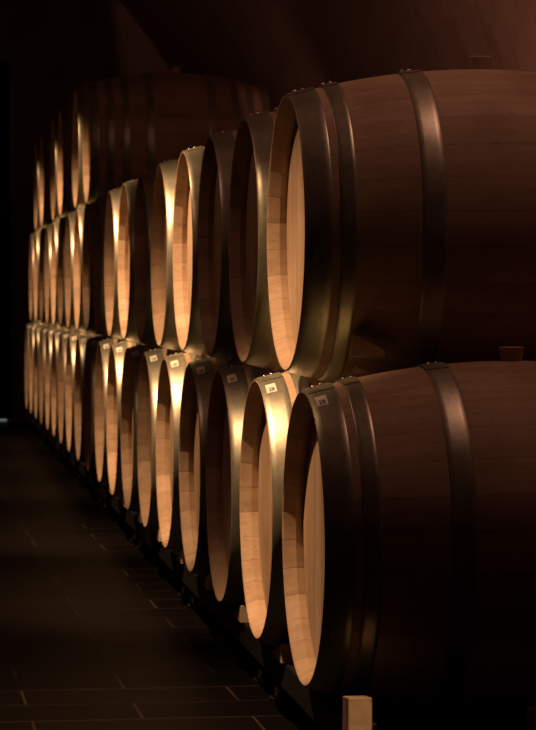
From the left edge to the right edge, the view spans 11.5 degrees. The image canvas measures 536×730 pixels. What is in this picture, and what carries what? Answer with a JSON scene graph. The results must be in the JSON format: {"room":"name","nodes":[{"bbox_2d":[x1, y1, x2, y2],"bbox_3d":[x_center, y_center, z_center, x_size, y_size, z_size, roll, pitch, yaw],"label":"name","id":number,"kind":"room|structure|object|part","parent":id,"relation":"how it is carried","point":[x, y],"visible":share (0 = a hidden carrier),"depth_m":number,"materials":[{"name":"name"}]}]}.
{"room":"wine cellar","nodes":[
{"label":"wine cellar","id":0,"kind":"room"},
{"bbox_2d":[0,0,170,422],"bbox_3d":[-3.685,-1.857,20.049,7.400,4.600,0.199,0,1,-8],"label":"wall","id":1,"kind":"structure","parent":0,"point":[53,49],"depth_m":20.22,"materials":[{"name":"paint"}]},
{"bbox_2d":[0,61,9,418],"bbox_3d":[-2.691,-0.947,20.053,1.465,2.720,0.100,0,1,-8],"label":"door","id":2,"kind":"structure","parent":1,"relation":"in","point":[4,65],"depth_m":20.14,"materials":[{"name":"brown wood"}]},
{"bbox_2d":[0,422,525,729],"bbox_3d":[-2.166,0.780,8.713,7.200,0.100,23.000,0,1,-8],"label":"floor","id":3,"kind":"structure","parent":0,"point":[93,637],"depth_m":7.48,"materials":[{"name":"tile"}]},
{"bbox_2d":[25,407,43,438],"bbox_3d":[-1.287,0.406,18.680,0.766,0.144,1.892,0,1,-8],"label":"rack","id":4,"kind":"object","parent":3,"relation":"on","point":[33,424],"visible":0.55,"depth_m":18.62,"materials":[{"name":"black metal"}]},
{"bbox_3d":[-1.635,0.366,18.632,0.062,0.062,1.892,0,1,-8],"label":"rail","id":5,"kind":"part","parent":4,"relation":"part of","materials":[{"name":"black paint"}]},
{"bbox_2d":[25,322,39,409],"bbox_3d":[-1.256,-0.001,18.450,0.850,0.734,0.706,0,1,-8],"label":"barrel","id":6,"kind":"object","parent":4,"relation":"on","point":[27,330],"visible":0.07,"depth_m":18.58,"materials":[{"name":"wood"}]},
{"bbox_2d":[29,233,37,322],"bbox_3d":[-1.194,-0.610,18.094,0.850,0.734,0.706,0,1,-8],"label":"barrel","id":7,"kind":"object","parent":6,"relation":"on","point":[32,236],"visible":0.08,"depth_m":18.22,"materials":[{"name":"wood"}]},
{"bbox_2d":[37,420,59,455],"bbox_3d":[-1.036,0.453,16.797,0.766,0.144,1.892,0,1,-8],"label":"rack","id":8,"kind":"object","parent":3,"relation":"on","point":[47,437],"visible":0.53,"depth_m":16.72,"materials":[{"name":"black paint"}]},
{"bbox_2d":[29,323,45,414],"bbox_3d":[-1.160,0.017,17.722,0.850,0.734,0.706,0,1,-8],"label":"barrel","id":9,"kind":"object","parent":8,"relation":"on","point":[32,327],"visible":0.09,"depth_m":17.86,"materials":[{"name":"wood"}]},
{"bbox_2d":[34,230,42,323],"bbox_3d":[-1.097,-0.591,17.366,0.850,0.734,0.706,0,1,-8],"label":"barrel","id":10,"kind":"object","parent":9,"relation":"on","point":[37,233],"visible":0.07,"depth_m":17.48,"materials":[{"name":"wood"}]},
{"bbox_2d":[34,140,41,230],"bbox_3d":[-1.127,-1.208,17.717,0.850,0.734,0.706,0,1,-8],"label":"barrel","id":11,"kind":"object","parent":10,"relation":"on","point":[37,144],"visible":0.06,"depth_m":17.84,"materials":[{"name":"wood"}]},
{"bbox_2d":[34,324,51,419],"bbox_3d":[-1.064,0.035,16.993,0.850,0.734,0.706,0,1,-8],"label":"barrel","id":12,"kind":"object","parent":8,"relation":"on","point":[37,328],"visible":0.1,"depth_m":17.11,"materials":[{"name":"wood"}]},
{"bbox_2d":[39,227,47,324],"bbox_3d":[-0.999,-0.573,16.638,0.850,0.734,0.706,0,1,-8],"label":"barrel","id":13,"kind":"object","parent":12,"relation":"on","point":[43,230],"visible":0.1,"depth_m":16.77,"materials":[{"name":"wood"}]},
{"bbox_2d":[39,133,48,227],"bbox_3d":[-1.026,-1.190,16.989,0.850,0.734,0.706,0,1,-8],"label":"barrel","id":14,"kind":"object","parent":13,"relation":"on","point":[43,219],"visible":0.06,"depth_m":17.11,"materials":[{"name":"wood"}]},
{"bbox_2d":[45,126,53,223],"bbox_3d":[-0.927,-1.171,16.261,0.850,0.734,0.706,0,1,-8],"label":"barrel","id":15,"kind":"object","parent":13,"relation":"on","point":[48,135],"visible":0.05,"depth_m":16.44,"materials":[{"name":"wood"}]},
{"bbox_3d":[-1.385,0.413,16.750,0.062,0.062,1.892,0,1,-8],"label":"rail","id":16,"kind":"part","parent":8,"relation":"part of","materials":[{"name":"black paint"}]},
{"bbox_2d":[39,326,56,425],"bbox_3d":[-0.967,0.054,16.265,0.850,0.734,0.706,0,1,-8],"label":"barrel","id":17,"kind":"object","parent":8,"relation":"on","point":[43,330],"visible":0.12,"depth_m":16.34,"materials":[{"name":"wood"}]},
{"bbox_2d":[44,223,53,325],"bbox_3d":[-0.902,-0.554,15.909,0.850,0.734,0.706,0,1,-8],"label":"barrel","id":18,"kind":"object","parent":17,"relation":"on","point":[47,263],"visible":0.09,"depth_m":16.03,"materials":[{"name":"wood"}]},
{"bbox_2d":[52,433,79,476],"bbox_3d":[-0.785,0.501,14.914,0.766,0.144,1.892,0,1,-8],"label":"rack","id":19,"kind":"object","parent":3,"relation":"on","point":[64,453],"visible":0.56,"depth_m":14.84,"materials":[{"name":"black metal"}]},
{"bbox_2d":[45,327,64,431],"bbox_3d":[-0.868,0.072,15.537,0.850,0.734,0.706,0,1,-8],"label":"barrel","id":20,"kind":"object","parent":19,"relation":"on","point":[48,345],"visible":0.08,"depth_m":15.68,"materials":[{"name":"wood"}]},
{"bbox_2d":[51,219,62,327],"bbox_3d":[-0.804,-0.536,15.181,0.850,0.734,0.706,0,1,-8],"label":"barrel","id":21,"kind":"object","parent":20,"relation":"on","point":[54,238],"visible":0.05,"depth_m":15.32,"materials":[{"name":"wood"}]},
{"bbox_2d":[50,117,61,220],"bbox_3d":[-0.835,-1.153,15.532,0.850,0.734,0.706,0,1,-8],"label":"barrel","id":22,"kind":"object","parent":21,"relation":"on","point":[54,131],"visible":0.06,"depth_m":15.63,"materials":[{"name":"wood"}]},
{"bbox_3d":[-1.134,0.461,14.867,0.062,0.062,1.892,0,1,-8],"label":"rail","id":23,"kind":"part","parent":19,"relation":"part of","materials":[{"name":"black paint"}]},
{"bbox_2d":[51,328,71,437],"bbox_3d":[-0.772,0.091,14.808,0.850,0.734,0.706,0,1,-8],"label":"barrel","id":24,"kind":"object","parent":19,"relation":"on","point":[55,337],"visible":0.12,"depth_m":14.92,"materials":[{"name":"wood"}]},
{"bbox_2d":[57,216,68,328],"bbox_3d":[-0.707,-0.517,14.453,0.850,0.734,0.706,0,1,-8],"label":"barrel","id":25,"kind":"object","parent":24,"relation":"on","point":[62,222],"visible":0.11,"depth_m":14.59,"materials":[{"name":"wood"}]},
{"bbox_2d":[57,108,68,216],"bbox_3d":[-0.736,-1.135,14.804,0.850,0.734,0.706,0,1,-8],"label":"barrel","id":26,"kind":"object","parent":25,"relation":"on","point":[61,147],"visible":0.07,"depth_m":14.89,"materials":[{"name":"wood"}]},
{"bbox_2d":[58,330,81,445],"bbox_3d":[-0.676,0.109,14.080,0.850,0.734,0.706,0,1,-8],"label":"barrel","id":27,"kind":"object","parent":19,"relation":"on","point":[63,336],"visible":0.07,"depth_m":14.20,"materials":[{"name":"wood"}]},
{"bbox_2d":[65,211,78,330],"bbox_3d":[-0.612,-0.499,13.724,0.850,0.734,0.706,0,1,-8],"label":"barrel","id":28,"kind":"object","parent":27,"relation":"on","point":[69,233],"visible":0.08,"depth_m":13.84,"materials":[{"name":"wood"}]},
{"bbox_2d":[65,99,76,212],"bbox_3d":[-0.634,-1.116,14.077,0.850,0.734,0.706,0,1,-8],"label":"barrel","id":29,"kind":"object","parent":28,"relation":"on","point":[68,155],"visible":0.06,"depth_m":14.26,"materials":[{"name":"wood"}]},
{"bbox_2d":[70,453,105,504],"bbox_3d":[-0.534,0.549,13.031,0.766,0.144,1.892,0,1,-8],"label":"rack","id":30,"kind":"object","parent":3,"relation":"on","point":[85,475],"visible":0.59,"depth_m":12.95,"materials":[{"name":"black paint"}]},
{"bbox_2d":[65,332,90,453],"bbox_3d":[-0.579,0.128,13.351,0.850,0.734,0.706,0,1,-8],"label":"barrel","id":31,"kind":"object","parent":30,"relation":"on","point":[71,340],"visible":0.09,"depth_m":13.47,"materials":[{"name":"wood"}]},
{"bbox_2d":[73,206,91,333],"bbox_3d":[-0.513,-0.481,12.996,0.850,0.734,0.706,0,1,-8],"label":"barrel","id":32,"kind":"object","parent":31,"relation":"on","point":[79,216],"visible":0.09,"depth_m":13.13,"materials":[{"name":"wood"}]},
{"bbox_2d":[72,88,85,208],"bbox_3d":[-0.546,-1.098,13.347,0.850,0.734,0.706,0,1,-8],"label":"barrel","id":33,"kind":"object","parent":32,"relation":"on","point":[78,101],"visible":0.1,"depth_m":13.24,"materials":[{"name":"wood"}]},
{"bbox_3d":[-0.883,0.508,12.984,0.062,0.062,1.892,0,1,-8],"label":"rail","id":34,"kind":"part","parent":30,"relation":"part of","materials":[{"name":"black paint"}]},
{"bbox_2d":[74,334,100,462],"bbox_3d":[-0.481,0.146,12.623,0.850,0.734,0.706,0,1,-8],"label":"barrel","id":35,"kind":"object","parent":30,"relation":"on","point":[81,340],"visible":0.08,"depth_m":12.75,"materials":[{"name":"wood"}]},
{"bbox_2d":[82,201,101,335],"bbox_3d":[-0.417,-0.462,12.268,0.850,0.734,0.706,0,1,-8],"label":"barrel","id":36,"kind":"object","parent":35,"relation":"on","point":[87,242],"visible":0.11,"depth_m":12.40,"materials":[{"name":"wood"}]},
{"bbox_2d":[83,67,270,203],"bbox_3d":[-0.440,-1.063,12.620,0.850,0.705,0.678,0,1,-8],"label":"barrel","id":37,"kind":"object","parent":36,"relation":"on","point":[134,124],"visible":0.64,"depth_m":12.33,"materials":[{"name":"wood"}]},
{"bbox_2d":[95,475,141,542],"bbox_3d":[-0.283,0.596,11.149,0.766,0.144,1.892,0,1,-8],"label":"rack","id":38,"kind":"object","parent":3,"relation":"on","point":[112,502],"visible":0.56,"depth_m":11.06,"materials":[{"name":"black paint"}]},
{"bbox_2d":[83,336,113,473],"bbox_3d":[-0.385,0.164,11.895,0.850,0.734,0.706,0,1,-8],"label":"barrel","id":39,"kind":"object","parent":38,"relation":"on","point":[91,343],"visible":0.17,"depth_m":12.00,"materials":[{"name":"wood"}]},
{"bbox_2d":[92,195,114,338],"bbox_3d":[-0.321,-0.444,11.539,0.850,0.734,0.706,0,1,-8],"label":"barrel","id":40,"kind":"object","parent":39,"relation":"on","point":[100,204],"visible":0.06,"depth_m":11.66,"materials":[{"name":"wood"}]},
{"bbox_2d":[94,338,127,484],"bbox_3d":[-0.287,0.183,11.166,0.850,0.734,0.706,0,1,-8],"label":"barrel","id":41,"kind":"object","parent":38,"relation":"on","point":[103,348],"visible":0.12,"depth_m":11.29,"materials":[{"name":"wood"}]},
{"bbox_2d":[104,188,127,340],"bbox_3d":[-0.224,-0.425,10.811,0.850,0.734,0.706,0,1,-8],"label":"barrel","id":42,"kind":"object","parent":41,"relation":"on","point":[113,198],"visible":0.12,"depth_m":10.93,"materials":[{"name":"wood"}]},
{"bbox_3d":[-0.632,0.556,11.101,0.062,0.062,1.892,0,1,-8],"label":"rail","id":43,"kind":"part","parent":38,"relation":"part of","materials":[{"name":"black paint"}]},
{"bbox_2d":[106,341,142,497],"bbox_3d":[-0.191,0.201,10.438,0.850,0.734,0.706,0,1,-8],"label":"barrel","id":44,"kind":"object","parent":38,"relation":"on","point":[117,351],"visible":0.15,"depth_m":10.54,"materials":[{"name":"wood"}]},
{"bbox_2d":[118,179,144,344],"bbox_3d":[-0.126,-0.407,10.083,0.850,0.734,0.706,0,1,-8],"label":"barrel","id":45,"kind":"object","parent":44,"relation":"on","point":[127,318],"visible":0.09,"depth_m":10.19,"materials":[{"name":"wood"}]},
{"bbox_2d":[128,511,193,597],"bbox_3d":[-0.032,0.644,9.266,0.766,0.144,1.892,0,1,-8],"label":"rack","id":46,"kind":"object","parent":3,"relation":"on","point":[148,542],"visible":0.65,"depth_m":9.14,"materials":[{"name":"black paint"}]},
{"bbox_2d":[137,511,142,522],"bbox_3d":[-0.443,0.542,9.560,0.048,0.044,0.160,0,1,-8],"label":"chock","id":47,"kind":"object","parent":46,"relation":"on","point":[139,518],"visible":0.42,"depth_m":9.48,"materials":[{"name":"brown wood"}]},
{"bbox_2d":[121,344,162,512],"bbox_3d":[-0.093,0.220,9.710,0.850,0.734,0.706,0,1,-8],"label":"barrel","id":48,"kind":"object","parent":46,"relation":"on","point":[130,371],"visible":0.2,"depth_m":9.81,"materials":[{"name":"wood"}]},
{"bbox_2d":[133,170,162,347],"bbox_3d":[-0.027,-0.389,9.355,0.850,0.734,0.706,0,1,-8],"label":"barrel","id":49,"kind":"object","parent":48,"relation":"on","point":[142,296],"visible":0.12,"depth_m":9.48,"materials":[{"name":"wood"}]},
{"bbox_3d":[-0.381,0.604,9.218,0.062,0.062,1.892,0,1,-8],"label":"rail","id":50,"kind":"part","parent":46,"relation":"part of","materials":[{"name":"black paint"}]},
{"bbox_2d":[155,529,161,541],"bbox_3d":[-0.346,0.560,8.832,0.048,0.044,0.160,0,1,-8],"label":"chock","id":51,"kind":"object","parent":46,"relation":"on","point":[158,535],"visible":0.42,"depth_m":8.77,"materials":[{"name":"brown wood"}]},
{"bbox_2d":[137,348,180,530],"bbox_3d":[0.004,0.238,8.982,0.850,0.734,0.706,0,1,-8],"label":"barrel","id":52,"kind":"object","parent":46,"relation":"on","point":[151,360],"visible":0.15,"depth_m":9.10,"materials":[{"name":"wood"}]},
{"bbox_2d":[151,159,185,352],"bbox_3d":[0.067,-0.370,8.626,0.850,0.734,0.706,0,1,-8],"label":"barrel","id":53,"kind":"object","parent":52,"relation":"on","point":[162,293],"visible":0.2,"depth_m":8.73,"materials":[{"name":"wood"}]},
{"bbox_2d":[176,559,277,684],"bbox_3d":[0.219,0.691,7.383,0.766,0.144,1.892,0,1,-8],"label":"rack","id":54,"kind":"object","parent":3,"relation":"on","point":[235,631],"visible":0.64,"depth_m":7.17,"materials":[{"name":"black paint"}]},
{"bbox_2d":[176,550,185,563],"bbox_3d":[-0.249,0.579,8.104,0.048,0.044,0.160,0,1,-8],"label":"chock","id":55,"kind":"object","parent":54,"relation":"on","point":[181,558],"visible":0.48,"depth_m":8.02,"materials":[{"name":"brown wood"}]},
{"bbox_2d":[156,352,210,551],"bbox_3d":[0.100,0.257,8.253,0.850,0.734,0.706,0,1,-8],"label":"barrel","id":56,"kind":"object","parent":54,"relation":"on","point":[173,367],"visible":0.2,"depth_m":8.35,"materials":[{"name":"wood"}]},
{"bbox_2d":[173,146,212,357],"bbox_3d":[0.167,-0.352,7.898,0.850,0.734,0.706,0,1,-8],"label":"barrel","id":57,"kind":"object","parent":56,"relation":"on","point":[186,196],"visible":0.1,"depth_m":8.01,"materials":[{"name":"wood"}]},
{"bbox_2d":[202,575,213,590],"bbox_3d":[-0.152,0.597,7.375,0.048,0.044,0.160,0,1,-8],"label":"chock","id":58,"kind":"object","parent":54,"relation":"on","point":[207,583],"visible":0.48,"depth_m":7.30,"materials":[{"name":"brown wood"}]},
{"bbox_2d":[179,358,240,576],"bbox_3d":[0.199,0.275,7.525,0.850,0.734,0.706,0,1,-8],"label":"barrel","id":59,"kind":"object","parent":54,"relation":"on","point":[199,374],"visible":0.19,"depth_m":7.62,"materials":[{"name":"wood"}]},
{"bbox_2d":[197,128,243,364],"bbox_3d":[0.263,-0.333,7.169,0.850,0.734,0.706,0,1,-8],"label":"barrel","id":60,"kind":"object","parent":59,"relation":"on","point":[215,176],"visible":0.12,"depth_m":7.25,"materials":[{"name":"wood"}]},
{"bbox_3d":[-0.130,0.651,7.336,0.062,0.062,1.892,0,1,-8],"label":"rail","id":61,"kind":"part","parent":54,"relation":"part of","materials":[{"name":"black paint"}]},
{"bbox_2d":[206,363,275,606],"bbox_3d":[0.294,0.293,6.796,0.850,0.734,0.706,0,1,-8],"label":"barrel","id":62,"kind":"object","parent":54,"relation":"on","point":[230,386],"visible":0.17,"depth_m":6.87,"materials":[{"name":"wood"}]},
{"bbox_2d":[228,107,283,372],"bbox_3d":[0.360,-0.315,6.441,0.850,0.734,0.706,0,1,-8],"label":"barrel","id":63,"kind":"object","parent":62,"relation":"on","point":[247,232],"visible":0.18,"depth_m":6.49,"materials":[{"name":"wood"}]},
{"bbox_2d":[233,605,248,622],"bbox_3d":[-0.055,0.616,6.647,0.048,0.044,0.160,0,1,-8],"label":"chock","id":64,"kind":"object","parent":54,"relation":"on","point":[240,614],"visible":0.52,"depth_m":6.57,"materials":[{"name":"brown wood"}]},
{"bbox_2d":[343,696,371,729],"bbox_3d":[0.168,0.722,4.981,0.045,0.204,0.068,0,1,-8],"label":"block","id":65,"kind":"object","parent":3,"relation":"on","point":[357,710],"visible":1,"depth_m":4.95,"materials":[{"name":"brown wood"}]},
{"bbox_2d":[254,637,525,729],"bbox_3d":[0.435,0.733,5.756,0.766,0.144,1.376,0,1,-8],"label":"rack","id":66,"kind":"object","parent":3,"relation":"on","point":[325,709],"visible":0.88,"depth_m":5.48,"materials":[{"name":"black metal"}]},
{"bbox_2d":[239,371,326,644],"bbox_3d":[0.392,0.312,6.068,0.850,0.734,0.706,0,1,-8],"label":"barrel","id":67,"kind":"object","parent":66,"relation":"on","point":[270,399],"visible":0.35,"depth_m":6.11,"materials":[{"name":"wood"}]},
{"bbox_2d":[267,56,535,382],"bbox_3d":[0.457,-0.296,5.713,0.850,0.734,0.706,0,1,-8],"label":"barrel","id":68,"kind":"object","parent":67,"relation":"on","point":[401,205],"visible":0.9,"depth_m":5.40,"materials":[{"name":"wood"}]},
{"bbox_2d":[272,644,293,663],"bbox_3d":[0.042,0.634,5.919,0.048,0.044,0.160,0,1,-8],"label":"chock","id":69,"kind":"object","parent":66,"relation":"on","point":[283,653],"visible":0.6,"depth_m":5.84,"materials":[{"name":"brown wood"}]},
{"bbox_3d":[0.086,0.692,5.709,0.062,0.062,1.376,0,1,-8],"label":"rail","id":70,"kind":"part","parent":66,"relation":"part of","materials":[{"name":"black paint"}]},
{"bbox_2d":[282,347,535,712],"bbox_3d":[0.489,0.330,5.340,0.850,0.734,0.706,0,1,-8],"label":"barrel","id":71,"kind":"object","parent":66,"relation":"on","point":[409,499],"visible":1,"depth_m":5.04,"materials":[{"name":"wood"}]},
{"bbox_2d":[353,366,373,373],"bbox_3d":[0.196,0.010,5.407,0.037,0.014,0.040,0,1,-8],"label":"wedge","id":72,"kind":"object","parent":71,"relation":"on","point":[358,370],"visible":1,"depth_m":5.39,"materials":[{"name":"brown wood"}]},
{"bbox_2d":[351,335,384,356],"bbox_3d":[0.204,-0.038,5.408,0.060,0.043,0.066,0,1,-8],"label":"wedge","id":73,"kind":"object","parent":71,"relation":"on","point":[360,347],"visible":1,"depth_m":5.38,"materials":[{"name":"brown wood"}]},
{"bbox_2d":[119,0,481,110],"bbox_3d":[-2.166,-2.574,8.628,6.653,2.370,22.800,0,1,-8],"label":"ceiling","id":74,"kind":"structure","parent":0,"point":[283,47],"depth_m":15.26,"materials":[{"name":"paint"}]},
{"bbox_2d":[278,0,535,107],"bbox_3d":[1.181,-0.345,9.130,0.326,2.194,22.800,0,1,-8],"label":"wall","id":75,"kind":"structure","parent":0,"point":[504,31],"depth_m":10.79,"materials":[{"name":"paint"}]}
]}

